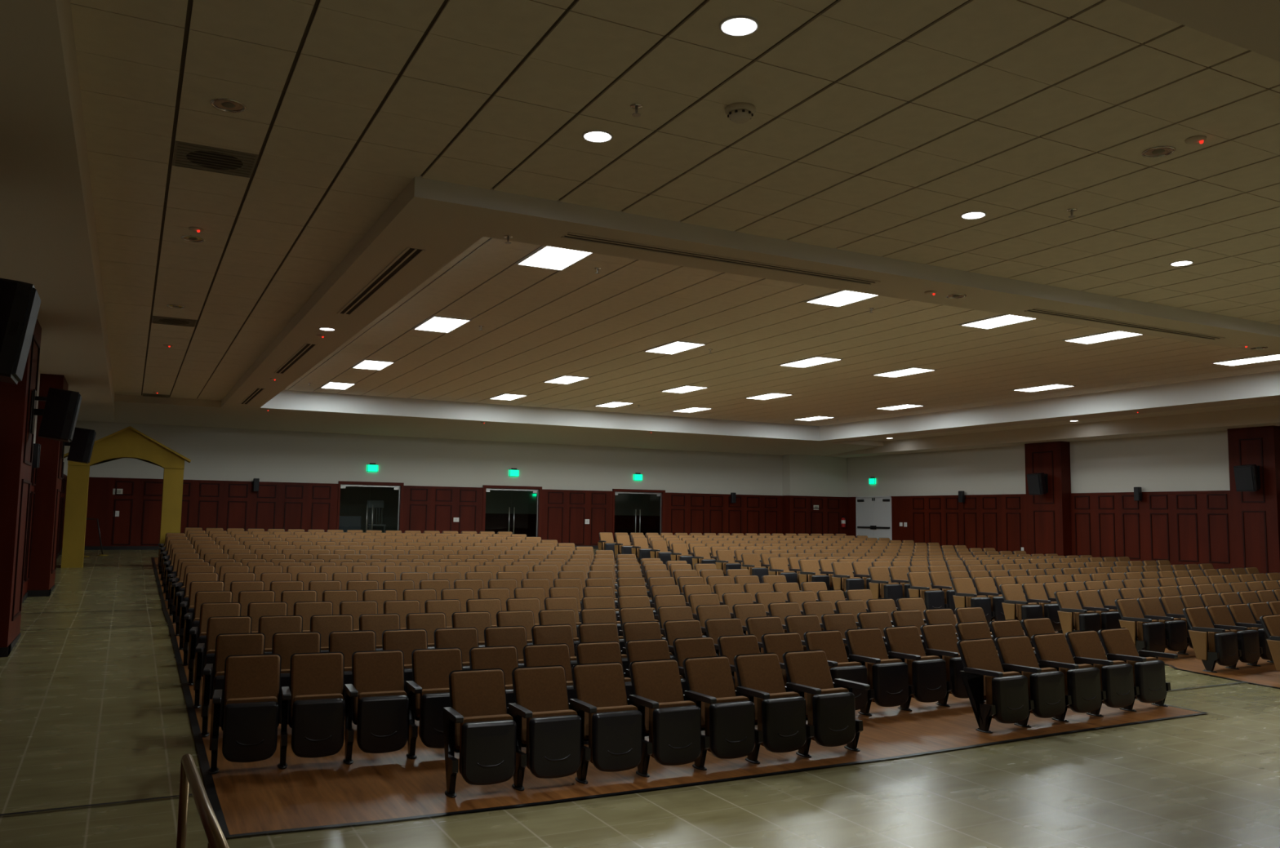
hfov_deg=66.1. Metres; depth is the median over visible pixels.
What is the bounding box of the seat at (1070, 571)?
[1061,567,1079,575]
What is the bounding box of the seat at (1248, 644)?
[1204,604,1260,669]
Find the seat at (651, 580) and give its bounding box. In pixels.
[647,577,675,598]
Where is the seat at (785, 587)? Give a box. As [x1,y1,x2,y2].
[772,582,799,602]
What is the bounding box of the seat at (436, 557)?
[422,554,444,561]
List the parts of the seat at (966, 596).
panel, backrest, armrest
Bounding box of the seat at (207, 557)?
[203,553,229,562]
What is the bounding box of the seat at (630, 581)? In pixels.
[615,577,653,604]
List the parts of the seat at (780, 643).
armrest, backrest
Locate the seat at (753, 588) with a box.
[743,582,771,603]
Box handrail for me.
[176,753,229,847]
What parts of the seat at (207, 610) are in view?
panel, armrest, backrest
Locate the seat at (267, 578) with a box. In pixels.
[260,573,292,591]
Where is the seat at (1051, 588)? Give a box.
[1043,582,1079,633]
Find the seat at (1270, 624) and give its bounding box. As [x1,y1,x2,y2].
[1259,614,1279,671]
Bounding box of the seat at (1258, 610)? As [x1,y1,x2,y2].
[1246,601,1273,662]
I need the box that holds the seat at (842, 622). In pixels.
[821,613,857,657]
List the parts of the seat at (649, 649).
armrest, backrest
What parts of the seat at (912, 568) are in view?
backrest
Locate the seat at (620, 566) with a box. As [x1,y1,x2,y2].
[616,564,646,585]
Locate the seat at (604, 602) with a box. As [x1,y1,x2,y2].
[579,595,621,632]
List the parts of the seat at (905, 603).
backrest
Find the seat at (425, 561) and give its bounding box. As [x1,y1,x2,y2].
[411,559,435,565]
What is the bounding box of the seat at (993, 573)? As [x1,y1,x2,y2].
[988,569,1008,586]
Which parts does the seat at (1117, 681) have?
backrest, armrest, foot plate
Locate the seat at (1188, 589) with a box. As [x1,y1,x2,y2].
[1176,584,1199,595]
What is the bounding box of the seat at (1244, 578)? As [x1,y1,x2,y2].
[1236,573,1254,582]
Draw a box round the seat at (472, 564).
[455,561,479,572]
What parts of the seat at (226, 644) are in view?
panel, foot plate, armrest, backrest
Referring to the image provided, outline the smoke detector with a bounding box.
[724,102,755,123]
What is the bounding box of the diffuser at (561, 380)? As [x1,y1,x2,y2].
[546,376,586,383]
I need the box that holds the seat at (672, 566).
[668,564,692,577]
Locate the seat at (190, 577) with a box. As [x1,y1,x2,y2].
[174,572,218,635]
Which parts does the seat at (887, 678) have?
foot plate, armrest, backrest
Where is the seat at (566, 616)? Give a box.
[537,608,579,652]
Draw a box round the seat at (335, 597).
[322,590,357,614]
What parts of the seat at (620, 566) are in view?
backrest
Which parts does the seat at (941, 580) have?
backrest, armrest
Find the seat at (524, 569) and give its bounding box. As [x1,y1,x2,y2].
[503,564,528,578]
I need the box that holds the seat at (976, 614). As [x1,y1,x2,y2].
[954,606,995,644]
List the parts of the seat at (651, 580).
backrest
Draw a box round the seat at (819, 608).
[801,600,834,631]
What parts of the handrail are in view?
post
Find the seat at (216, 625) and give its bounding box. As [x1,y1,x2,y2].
[192,616,252,708]
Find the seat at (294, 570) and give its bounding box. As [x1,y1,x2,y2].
[286,565,315,581]
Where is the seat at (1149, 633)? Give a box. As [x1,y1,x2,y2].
[1114,598,1165,652]
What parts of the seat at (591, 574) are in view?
backrest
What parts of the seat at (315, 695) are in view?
foot plate, armrest, backrest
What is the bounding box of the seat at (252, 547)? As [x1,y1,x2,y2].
[248,544,271,553]
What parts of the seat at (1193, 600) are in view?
backrest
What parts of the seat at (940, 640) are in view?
backrest, armrest, foot plate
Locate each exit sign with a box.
[366,462,378,471]
[508,468,519,476]
[633,472,642,480]
[869,476,875,484]
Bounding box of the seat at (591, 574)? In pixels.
[587,570,617,596]
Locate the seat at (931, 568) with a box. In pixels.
[928,565,952,585]
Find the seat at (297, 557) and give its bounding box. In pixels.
[288,554,313,562]
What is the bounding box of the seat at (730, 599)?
[721,592,753,617]
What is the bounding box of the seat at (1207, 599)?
[1199,593,1222,607]
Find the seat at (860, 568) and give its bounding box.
[851,561,881,598]
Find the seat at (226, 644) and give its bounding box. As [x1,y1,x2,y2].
[200,632,265,737]
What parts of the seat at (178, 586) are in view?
panel, armrest, backrest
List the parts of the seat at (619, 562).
backrest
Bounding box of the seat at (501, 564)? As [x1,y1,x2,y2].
[483,561,507,571]
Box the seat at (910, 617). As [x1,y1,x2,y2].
[890,609,925,652]
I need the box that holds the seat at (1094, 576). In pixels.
[1089,573,1109,582]
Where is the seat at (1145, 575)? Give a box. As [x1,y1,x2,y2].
[1140,571,1159,579]
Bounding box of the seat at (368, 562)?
[357,559,381,565]
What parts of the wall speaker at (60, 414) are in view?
handle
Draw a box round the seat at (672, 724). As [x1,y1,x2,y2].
[626,658,701,777]
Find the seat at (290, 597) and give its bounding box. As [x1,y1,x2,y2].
[280,590,317,615]
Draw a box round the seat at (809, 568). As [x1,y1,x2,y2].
[798,559,829,591]
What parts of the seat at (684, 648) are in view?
armrest, backrest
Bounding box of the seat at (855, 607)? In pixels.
[835,600,866,628]
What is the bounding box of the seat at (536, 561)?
[517,558,539,564]
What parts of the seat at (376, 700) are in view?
foot plate, armrest, backrest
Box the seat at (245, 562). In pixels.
[240,559,266,565]
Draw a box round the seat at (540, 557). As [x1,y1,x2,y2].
[523,554,544,561]
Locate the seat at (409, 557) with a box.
[396,554,419,561]
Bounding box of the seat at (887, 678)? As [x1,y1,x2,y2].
[844,627,908,715]
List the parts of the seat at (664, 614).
backrest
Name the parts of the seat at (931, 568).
backrest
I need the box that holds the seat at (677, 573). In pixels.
[672,569,697,585]
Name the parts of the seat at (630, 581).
backrest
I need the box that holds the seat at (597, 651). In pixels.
[575,640,633,744]
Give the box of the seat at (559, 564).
[538,561,562,572]
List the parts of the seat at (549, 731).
foot plate, armrest, backrest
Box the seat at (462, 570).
[444,564,471,579]
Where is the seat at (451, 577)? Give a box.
[432,572,461,588]
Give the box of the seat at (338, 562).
[328,559,353,565]
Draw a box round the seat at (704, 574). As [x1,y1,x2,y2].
[699,568,724,584]
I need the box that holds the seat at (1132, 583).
[1121,578,1142,589]
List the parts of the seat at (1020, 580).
backrest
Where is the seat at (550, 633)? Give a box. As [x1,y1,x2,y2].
[531,624,577,668]
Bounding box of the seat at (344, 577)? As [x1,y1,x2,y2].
[332,572,362,590]
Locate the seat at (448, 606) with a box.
[424,599,461,628]
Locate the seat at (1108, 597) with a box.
[1097,588,1121,611]
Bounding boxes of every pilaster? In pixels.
[0,319,41,657]
[26,373,68,596]
[1024,441,1071,556]
[1227,425,1279,573]
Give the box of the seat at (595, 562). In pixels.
[591,560,617,581]
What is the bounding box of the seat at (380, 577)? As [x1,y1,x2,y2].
[366,572,395,589]
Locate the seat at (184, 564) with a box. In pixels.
[168,561,209,616]
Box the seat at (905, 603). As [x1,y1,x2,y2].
[896,597,955,624]
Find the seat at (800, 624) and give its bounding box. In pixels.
[784,614,821,650]
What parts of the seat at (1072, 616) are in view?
panel, backrest, armrest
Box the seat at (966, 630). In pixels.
[955,621,1001,702]
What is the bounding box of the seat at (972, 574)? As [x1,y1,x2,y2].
[968,570,998,593]
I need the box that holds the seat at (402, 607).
[383,600,420,629]
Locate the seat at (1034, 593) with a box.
[1022,582,1062,631]
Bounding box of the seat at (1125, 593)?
[1118,587,1142,640]
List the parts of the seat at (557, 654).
backrest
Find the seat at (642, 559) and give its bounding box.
[640,558,660,573]
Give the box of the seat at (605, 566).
[589,564,617,588]
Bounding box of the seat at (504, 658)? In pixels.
[469,645,518,707]
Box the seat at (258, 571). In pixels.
[253,565,282,581]
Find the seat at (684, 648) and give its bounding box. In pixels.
[672,636,734,686]
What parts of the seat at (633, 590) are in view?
backrest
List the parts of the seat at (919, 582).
panel, armrest, backrest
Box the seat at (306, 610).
[293,601,333,631]
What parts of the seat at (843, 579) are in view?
panel, armrest, backrest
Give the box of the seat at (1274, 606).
[1266,600,1279,614]
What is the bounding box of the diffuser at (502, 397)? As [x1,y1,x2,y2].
[490,394,524,399]
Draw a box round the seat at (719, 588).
[713,583,742,604]
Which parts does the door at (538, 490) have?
handle, handle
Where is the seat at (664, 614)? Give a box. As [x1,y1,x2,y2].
[657,605,706,637]
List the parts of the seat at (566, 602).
backrest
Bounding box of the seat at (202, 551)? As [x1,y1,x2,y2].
[199,548,223,558]
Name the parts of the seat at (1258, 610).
backrest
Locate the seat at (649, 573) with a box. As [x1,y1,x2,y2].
[644,569,670,589]
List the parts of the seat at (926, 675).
armrest, foot plate, backrest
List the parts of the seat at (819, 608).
backrest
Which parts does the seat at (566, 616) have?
backrest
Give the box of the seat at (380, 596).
[362,589,397,613]
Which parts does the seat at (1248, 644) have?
backrest, armrest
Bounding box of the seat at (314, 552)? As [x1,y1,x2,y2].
[307,549,329,559]
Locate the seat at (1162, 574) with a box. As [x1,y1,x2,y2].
[1157,570,1175,577]
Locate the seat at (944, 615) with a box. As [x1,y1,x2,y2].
[923,608,959,640]
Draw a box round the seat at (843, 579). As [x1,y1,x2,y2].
[831,561,864,598]
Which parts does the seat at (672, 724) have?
foot plate, armrest, backrest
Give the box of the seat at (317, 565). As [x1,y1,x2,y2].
[309,562,336,572]
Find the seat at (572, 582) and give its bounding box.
[553,577,583,608]
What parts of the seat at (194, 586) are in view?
panel, armrest, backrest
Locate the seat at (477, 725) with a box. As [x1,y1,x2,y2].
[442,668,516,797]
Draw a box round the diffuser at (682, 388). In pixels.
[662,386,704,392]
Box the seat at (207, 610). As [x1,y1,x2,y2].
[186,602,241,684]
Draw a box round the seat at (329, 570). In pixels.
[320,565,347,580]
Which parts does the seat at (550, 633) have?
backrest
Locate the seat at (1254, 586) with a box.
[1244,581,1265,591]
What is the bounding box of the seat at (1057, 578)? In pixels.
[1053,573,1072,590]
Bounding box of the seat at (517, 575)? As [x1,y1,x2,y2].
[496,571,523,587]
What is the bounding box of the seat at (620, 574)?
[615,570,649,595]
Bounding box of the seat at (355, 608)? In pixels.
[339,600,377,631]
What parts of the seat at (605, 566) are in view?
backrest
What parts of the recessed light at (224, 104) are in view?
bulb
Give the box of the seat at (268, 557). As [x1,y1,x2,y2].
[261,553,285,562]
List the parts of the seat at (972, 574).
backrest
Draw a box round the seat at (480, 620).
[451,611,491,646]
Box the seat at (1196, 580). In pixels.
[1191,576,1210,585]
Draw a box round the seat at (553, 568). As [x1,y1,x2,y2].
[532,564,558,578]
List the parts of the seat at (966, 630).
backrest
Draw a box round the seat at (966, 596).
[951,577,991,622]
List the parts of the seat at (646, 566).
backrest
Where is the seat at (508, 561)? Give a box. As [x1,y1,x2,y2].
[491,559,514,564]
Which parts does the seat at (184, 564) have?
panel, armrest, backrest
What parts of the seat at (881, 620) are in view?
backrest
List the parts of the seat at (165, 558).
backrest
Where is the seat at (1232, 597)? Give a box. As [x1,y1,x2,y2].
[1217,591,1241,605]
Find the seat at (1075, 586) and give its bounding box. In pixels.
[1063,581,1085,591]
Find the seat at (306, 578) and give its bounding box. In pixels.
[296,572,327,590]
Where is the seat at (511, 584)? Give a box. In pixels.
[488,578,517,598]
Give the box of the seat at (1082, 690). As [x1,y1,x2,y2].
[1031,632,1101,722]
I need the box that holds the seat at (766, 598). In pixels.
[755,591,785,616]
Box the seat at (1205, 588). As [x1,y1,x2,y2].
[1194,583,1216,595]
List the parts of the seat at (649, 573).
backrest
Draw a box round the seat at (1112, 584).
[1102,579,1124,590]
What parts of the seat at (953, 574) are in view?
backrest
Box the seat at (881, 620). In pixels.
[857,611,892,654]
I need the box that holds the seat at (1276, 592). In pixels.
[1271,589,1279,600]
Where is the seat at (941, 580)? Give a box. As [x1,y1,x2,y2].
[928,571,955,614]
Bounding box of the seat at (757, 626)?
[745,616,783,653]
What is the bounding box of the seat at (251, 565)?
[246,562,274,573]
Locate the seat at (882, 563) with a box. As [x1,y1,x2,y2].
[871,560,891,582]
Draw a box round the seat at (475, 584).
[453,579,484,599]
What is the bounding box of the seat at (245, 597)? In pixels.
[238,590,275,616]
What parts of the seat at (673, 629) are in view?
armrest, backrest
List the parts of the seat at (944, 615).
backrest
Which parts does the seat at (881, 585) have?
panel, armrest, backrest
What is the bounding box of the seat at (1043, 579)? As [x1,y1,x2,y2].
[1034,574,1054,585]
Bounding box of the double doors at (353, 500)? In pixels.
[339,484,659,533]
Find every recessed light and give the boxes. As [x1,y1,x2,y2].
[166,304,184,308]
[181,235,204,242]
[209,97,245,112]
[319,327,335,330]
[582,129,613,142]
[719,15,759,36]
[946,293,966,298]
[960,210,986,219]
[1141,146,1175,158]
[1169,260,1193,266]
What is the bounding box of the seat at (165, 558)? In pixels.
[161,543,193,586]
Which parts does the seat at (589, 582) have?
backrest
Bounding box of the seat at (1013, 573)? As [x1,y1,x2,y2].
[1007,568,1026,583]
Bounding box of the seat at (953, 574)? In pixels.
[948,570,977,594]
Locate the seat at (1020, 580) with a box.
[1013,575,1047,596]
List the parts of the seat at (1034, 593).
backrest, armrest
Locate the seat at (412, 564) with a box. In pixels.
[399,561,424,572]
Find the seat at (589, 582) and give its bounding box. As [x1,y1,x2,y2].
[585,577,617,607]
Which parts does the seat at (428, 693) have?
foot plate, armrest, backrest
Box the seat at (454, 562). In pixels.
[439,559,462,565]
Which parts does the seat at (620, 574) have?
backrest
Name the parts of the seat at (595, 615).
backrest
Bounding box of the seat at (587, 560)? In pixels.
[568,558,590,571]
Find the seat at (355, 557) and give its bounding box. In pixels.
[344,554,367,562]
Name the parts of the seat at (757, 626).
armrest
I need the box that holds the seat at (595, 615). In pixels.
[577,608,625,650]
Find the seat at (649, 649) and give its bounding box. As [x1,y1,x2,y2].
[623,639,687,694]
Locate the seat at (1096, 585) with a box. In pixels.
[1083,580,1105,591]
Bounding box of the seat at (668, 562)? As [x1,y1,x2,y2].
[666,560,687,577]
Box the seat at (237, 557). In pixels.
[232,553,257,562]
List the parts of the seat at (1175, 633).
backrest, armrest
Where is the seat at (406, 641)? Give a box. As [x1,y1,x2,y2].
[382,628,427,692]
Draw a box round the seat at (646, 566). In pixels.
[643,564,666,582]
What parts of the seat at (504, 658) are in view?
backrest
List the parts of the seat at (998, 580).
backrest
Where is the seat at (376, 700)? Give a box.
[342,649,408,764]
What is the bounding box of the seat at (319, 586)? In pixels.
[308,580,341,601]
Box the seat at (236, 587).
[230,581,264,602]
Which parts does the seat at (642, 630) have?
backrest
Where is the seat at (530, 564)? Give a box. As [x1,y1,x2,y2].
[511,561,535,571]
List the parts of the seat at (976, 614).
backrest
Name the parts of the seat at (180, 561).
armrest, backrest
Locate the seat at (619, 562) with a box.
[616,560,644,577]
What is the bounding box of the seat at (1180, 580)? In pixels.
[1173,576,1194,586]
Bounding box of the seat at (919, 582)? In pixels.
[906,571,944,608]
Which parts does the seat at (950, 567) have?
backrest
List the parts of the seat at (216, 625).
panel, armrest, backrest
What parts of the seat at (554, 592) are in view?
backrest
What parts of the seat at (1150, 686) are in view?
backrest, armrest, foot plate, armrest, foot plate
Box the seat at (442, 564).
[427,561,452,572]
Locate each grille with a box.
[11,287,40,382]
[38,444,40,467]
[68,394,81,440]
[88,431,96,462]
[733,493,736,502]
[958,491,961,502]
[1026,474,1040,494]
[1133,487,1138,500]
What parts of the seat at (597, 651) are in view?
backrest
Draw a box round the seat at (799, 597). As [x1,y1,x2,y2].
[786,591,816,615]
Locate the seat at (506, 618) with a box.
[496,610,534,644]
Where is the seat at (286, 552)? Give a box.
[281,549,304,559]
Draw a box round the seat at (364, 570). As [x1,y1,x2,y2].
[351,565,379,580]
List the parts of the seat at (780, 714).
foot plate, armrest, backrest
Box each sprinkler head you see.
[503,235,512,244]
[594,267,600,274]
[630,103,643,117]
[1066,208,1077,217]
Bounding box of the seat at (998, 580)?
[993,576,1026,600]
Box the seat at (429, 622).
[405,612,446,648]
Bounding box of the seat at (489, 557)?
[472,554,494,561]
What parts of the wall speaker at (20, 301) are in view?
handle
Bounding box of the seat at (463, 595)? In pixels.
[440,588,473,612]
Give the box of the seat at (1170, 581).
[1157,577,1177,586]
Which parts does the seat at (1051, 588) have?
armrest, backrest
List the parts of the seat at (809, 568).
panel, armrest, backrest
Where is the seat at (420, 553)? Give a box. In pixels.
[408,550,429,559]
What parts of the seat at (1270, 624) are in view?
backrest, panel, armrest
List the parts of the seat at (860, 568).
backrest, armrest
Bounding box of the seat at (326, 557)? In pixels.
[316,554,340,562]
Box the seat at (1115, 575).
[1106,572,1126,580]
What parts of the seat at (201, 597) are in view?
panel, armrest, backrest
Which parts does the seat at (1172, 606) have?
backrest, armrest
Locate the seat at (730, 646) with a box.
[717,634,759,690]
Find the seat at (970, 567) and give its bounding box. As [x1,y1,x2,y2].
[966,564,985,577]
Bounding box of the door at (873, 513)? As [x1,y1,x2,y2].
[855,496,892,540]
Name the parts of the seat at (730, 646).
armrest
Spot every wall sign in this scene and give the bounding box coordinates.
[112,488,122,494]
[813,505,818,510]
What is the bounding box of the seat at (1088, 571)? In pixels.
[1078,567,1096,575]
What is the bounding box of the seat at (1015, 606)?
[999,583,1042,630]
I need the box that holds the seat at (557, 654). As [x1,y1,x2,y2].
[522,643,574,747]
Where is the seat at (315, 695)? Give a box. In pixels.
[277,651,345,768]
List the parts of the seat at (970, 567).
backrest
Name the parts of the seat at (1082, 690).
backrest, armrest, foot plate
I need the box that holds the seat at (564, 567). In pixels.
[560,564,587,579]
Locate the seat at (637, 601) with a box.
[617,595,659,623]
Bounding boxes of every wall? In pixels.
[33,371,68,475]
[66,420,847,497]
[847,430,1230,497]
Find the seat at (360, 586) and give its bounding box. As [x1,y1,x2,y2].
[346,580,378,600]
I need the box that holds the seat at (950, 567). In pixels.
[946,564,966,580]
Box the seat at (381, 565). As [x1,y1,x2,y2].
[369,562,395,572]
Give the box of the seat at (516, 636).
[484,626,527,666]
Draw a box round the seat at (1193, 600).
[1179,594,1209,652]
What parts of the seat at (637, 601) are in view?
backrest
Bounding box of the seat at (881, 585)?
[867,566,902,607]
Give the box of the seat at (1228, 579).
[1222,574,1239,583]
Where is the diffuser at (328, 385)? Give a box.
[322,382,352,389]
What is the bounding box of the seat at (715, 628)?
[704,617,760,656]
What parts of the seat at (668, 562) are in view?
backrest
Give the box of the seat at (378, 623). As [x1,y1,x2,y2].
[359,613,399,650]
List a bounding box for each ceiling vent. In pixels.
[142,393,169,397]
[151,315,197,327]
[172,141,258,177]
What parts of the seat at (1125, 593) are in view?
backrest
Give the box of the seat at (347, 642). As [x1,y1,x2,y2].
[328,630,376,684]
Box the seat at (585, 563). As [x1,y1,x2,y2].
[564,561,588,577]
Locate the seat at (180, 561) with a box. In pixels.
[166,558,204,608]
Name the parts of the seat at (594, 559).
backrest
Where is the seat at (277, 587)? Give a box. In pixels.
[270,581,303,601]
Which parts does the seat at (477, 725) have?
foot plate, armrest, backrest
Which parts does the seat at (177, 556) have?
panel, backrest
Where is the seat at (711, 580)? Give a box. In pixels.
[706,575,732,593]
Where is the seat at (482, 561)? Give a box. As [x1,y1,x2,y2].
[465,559,488,564]
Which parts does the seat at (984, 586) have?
backrest, armrest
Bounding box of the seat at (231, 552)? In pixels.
[226,548,250,559]
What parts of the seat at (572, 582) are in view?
backrest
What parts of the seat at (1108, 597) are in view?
armrest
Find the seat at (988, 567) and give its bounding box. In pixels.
[984,564,1002,577]
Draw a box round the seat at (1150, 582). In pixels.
[1139,577,1159,587]
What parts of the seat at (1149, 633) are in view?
panel, backrest, armrest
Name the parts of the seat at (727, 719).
foot plate, armrest, backrest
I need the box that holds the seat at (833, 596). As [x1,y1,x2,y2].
[816,590,844,613]
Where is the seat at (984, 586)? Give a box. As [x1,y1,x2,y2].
[972,577,1005,626]
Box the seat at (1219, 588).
[1212,582,1232,594]
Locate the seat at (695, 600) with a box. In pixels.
[688,593,719,619]
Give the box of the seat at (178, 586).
[171,565,215,623]
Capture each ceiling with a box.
[70,0,1279,441]
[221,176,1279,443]
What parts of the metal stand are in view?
tube frame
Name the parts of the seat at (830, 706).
foot plate, armrest, backrest, armrest, foot plate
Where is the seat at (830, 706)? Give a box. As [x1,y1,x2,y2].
[782,649,870,757]
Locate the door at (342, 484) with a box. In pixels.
[336,480,404,533]
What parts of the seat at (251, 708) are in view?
panel, foot plate, armrest, backrest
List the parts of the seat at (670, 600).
backrest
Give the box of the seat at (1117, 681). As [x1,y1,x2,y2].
[1065,630,1134,716]
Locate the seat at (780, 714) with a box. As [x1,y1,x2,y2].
[733,653,806,764]
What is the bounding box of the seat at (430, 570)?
[414,565,440,579]
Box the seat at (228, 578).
[222,573,255,591]
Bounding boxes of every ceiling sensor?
[188,226,204,232]
[316,334,325,337]
[924,290,937,295]
[1184,135,1206,144]
[1237,344,1248,347]
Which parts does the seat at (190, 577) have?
panel, armrest, backrest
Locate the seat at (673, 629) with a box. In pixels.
[663,619,718,656]
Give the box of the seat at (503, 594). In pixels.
[477,587,510,611]
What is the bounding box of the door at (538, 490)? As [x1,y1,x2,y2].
[481,484,542,537]
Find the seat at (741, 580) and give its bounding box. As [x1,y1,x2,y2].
[733,575,759,592]
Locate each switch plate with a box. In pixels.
[113,511,119,516]
[453,517,458,521]
[585,519,589,524]
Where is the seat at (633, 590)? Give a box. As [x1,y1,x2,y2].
[615,585,656,614]
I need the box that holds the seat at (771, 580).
[761,574,786,591]
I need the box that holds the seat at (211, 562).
[208,559,235,565]
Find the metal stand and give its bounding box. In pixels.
[84,518,107,556]
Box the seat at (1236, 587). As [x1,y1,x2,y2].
[1228,582,1248,592]
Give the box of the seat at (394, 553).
[383,549,404,559]
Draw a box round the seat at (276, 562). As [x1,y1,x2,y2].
[270,559,295,565]
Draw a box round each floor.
[0,540,1279,847]
[154,557,1199,835]
[614,557,1279,687]
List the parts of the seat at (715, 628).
armrest, backrest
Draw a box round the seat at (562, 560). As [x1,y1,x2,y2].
[542,558,564,564]
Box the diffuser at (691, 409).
[675,407,707,412]
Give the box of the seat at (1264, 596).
[1254,589,1276,602]
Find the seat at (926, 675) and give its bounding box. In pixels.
[883,625,946,711]
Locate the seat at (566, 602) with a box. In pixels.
[543,596,581,634]
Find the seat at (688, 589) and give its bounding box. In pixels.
[682,584,711,606]
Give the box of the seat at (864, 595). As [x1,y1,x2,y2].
[844,588,898,612]
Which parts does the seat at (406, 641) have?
backrest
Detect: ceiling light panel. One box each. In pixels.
[320,381,355,389]
[351,359,395,370]
[413,315,471,333]
[488,393,527,400]
[515,245,593,271]
[543,374,590,384]
[594,401,634,407]
[644,340,706,354]
[660,385,708,393]
[671,406,712,413]
[744,392,793,399]
[778,355,842,368]
[793,415,835,421]
[804,289,878,306]
[871,367,936,377]
[875,404,924,409]
[959,314,1035,329]
[1012,383,1075,392]
[1062,330,1141,344]
[1211,354,1279,366]
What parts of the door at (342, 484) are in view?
handle, handle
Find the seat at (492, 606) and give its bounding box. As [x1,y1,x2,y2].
[466,598,502,626]
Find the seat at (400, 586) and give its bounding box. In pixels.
[382,580,414,599]
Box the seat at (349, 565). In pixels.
[340,562,366,572]
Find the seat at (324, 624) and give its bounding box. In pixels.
[310,614,353,652]
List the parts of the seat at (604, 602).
backrest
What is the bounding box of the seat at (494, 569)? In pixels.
[474,564,500,579]
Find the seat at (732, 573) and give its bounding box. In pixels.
[725,568,750,583]
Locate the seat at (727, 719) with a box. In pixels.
[682,655,755,770]
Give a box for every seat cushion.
[199,632,206,636]
[206,649,215,653]
[214,671,224,676]
[225,696,277,705]
[264,648,271,652]
[280,669,289,673]
[293,693,343,702]
[320,646,328,650]
[344,666,351,671]
[356,690,406,732]
[404,664,412,668]
[418,688,449,737]
[427,643,434,646]
[458,714,512,773]
[462,662,470,666]
[478,641,484,644]
[505,684,512,688]
[525,709,577,769]
[566,680,573,685]
[570,656,577,660]
[588,705,637,763]
[624,677,631,681]
[648,700,695,757]
[704,696,749,751]
[756,691,799,746]
[782,669,786,686]
[807,687,848,741]
[808,573,826,582]
[828,662,862,670]
[843,577,861,598]
[863,577,870,589]
[867,658,902,702]
[880,582,899,598]
[901,582,909,597]
[906,655,940,697]
[920,588,940,603]
[942,588,954,604]
[943,653,960,693]
[967,595,986,607]
[985,671,1021,719]
[988,594,1002,619]
[1017,602,1038,629]
[1022,667,1057,713]
[1040,601,1057,617]
[1059,663,1093,708]
[1074,610,1095,631]
[1094,660,1125,703]
[1096,609,1116,628]
[1127,657,1157,698]
[1137,619,1159,650]
[1159,617,1180,648]
[1181,617,1189,646]
[1208,630,1231,662]
[1230,627,1252,659]
[1251,626,1263,657]
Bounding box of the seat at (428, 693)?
[404,647,462,759]
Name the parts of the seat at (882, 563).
backrest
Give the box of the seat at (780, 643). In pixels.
[760,632,803,686]
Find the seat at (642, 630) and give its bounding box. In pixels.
[620,621,675,659]
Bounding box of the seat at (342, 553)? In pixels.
[333,549,355,559]
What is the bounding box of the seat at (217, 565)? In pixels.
[214,561,243,581]
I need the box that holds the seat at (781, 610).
[768,602,801,632]
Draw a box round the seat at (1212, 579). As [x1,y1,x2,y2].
[1206,575,1225,584]
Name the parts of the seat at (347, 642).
backrest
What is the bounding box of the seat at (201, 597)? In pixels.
[182,591,232,666]
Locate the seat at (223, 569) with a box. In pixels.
[218,565,249,581]
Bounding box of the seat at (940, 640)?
[920,623,968,706]
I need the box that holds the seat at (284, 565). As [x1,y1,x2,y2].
[278,562,305,573]
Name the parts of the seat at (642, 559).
backrest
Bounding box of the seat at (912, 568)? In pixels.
[908,565,932,587]
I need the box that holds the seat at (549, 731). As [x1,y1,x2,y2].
[506,665,581,791]
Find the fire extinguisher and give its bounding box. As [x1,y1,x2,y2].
[840,515,845,527]
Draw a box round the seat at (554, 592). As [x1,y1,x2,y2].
[548,586,581,620]
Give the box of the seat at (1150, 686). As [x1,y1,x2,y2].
[1097,627,1177,711]
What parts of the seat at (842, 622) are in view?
backrest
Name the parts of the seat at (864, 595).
backrest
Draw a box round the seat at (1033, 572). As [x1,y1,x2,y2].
[1026,568,1044,582]
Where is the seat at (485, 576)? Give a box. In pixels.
[464,571,493,588]
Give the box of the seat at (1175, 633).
[1136,596,1187,653]
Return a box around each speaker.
[0,278,40,384]
[30,387,81,442]
[31,443,40,468]
[62,426,96,463]
[253,478,259,491]
[730,493,736,502]
[958,490,964,502]
[1026,472,1048,494]
[1133,487,1142,501]
[1233,464,1260,491]
[1249,346,1267,349]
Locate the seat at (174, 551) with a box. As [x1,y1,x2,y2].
[163,548,195,593]
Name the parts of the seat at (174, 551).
backrest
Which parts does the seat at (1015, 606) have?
panel, backrest, armrest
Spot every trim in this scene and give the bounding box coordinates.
[0,793,192,815]
[22,468,66,598]
[22,624,168,630]
[33,608,161,613]
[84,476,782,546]
[151,557,229,835]
[224,712,1208,837]
[484,513,659,540]
[782,495,847,535]
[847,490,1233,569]
[1135,698,1204,712]
[1164,663,1279,688]
[1170,681,1244,690]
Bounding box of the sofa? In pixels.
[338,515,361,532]
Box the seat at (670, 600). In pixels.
[653,594,694,620]
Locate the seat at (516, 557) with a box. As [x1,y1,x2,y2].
[497,554,519,561]
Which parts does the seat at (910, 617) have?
backrest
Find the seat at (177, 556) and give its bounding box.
[164,553,199,600]
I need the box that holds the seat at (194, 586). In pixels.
[177,581,224,649]
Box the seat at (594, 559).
[592,558,616,576]
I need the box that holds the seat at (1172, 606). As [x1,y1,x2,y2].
[1158,595,1193,654]
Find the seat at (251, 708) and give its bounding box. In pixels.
[208,653,281,773]
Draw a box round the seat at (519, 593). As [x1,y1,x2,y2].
[513,587,545,610]
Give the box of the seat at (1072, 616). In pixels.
[1053,591,1101,639]
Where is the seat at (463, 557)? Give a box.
[447,554,469,561]
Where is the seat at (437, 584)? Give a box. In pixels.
[419,579,449,599]

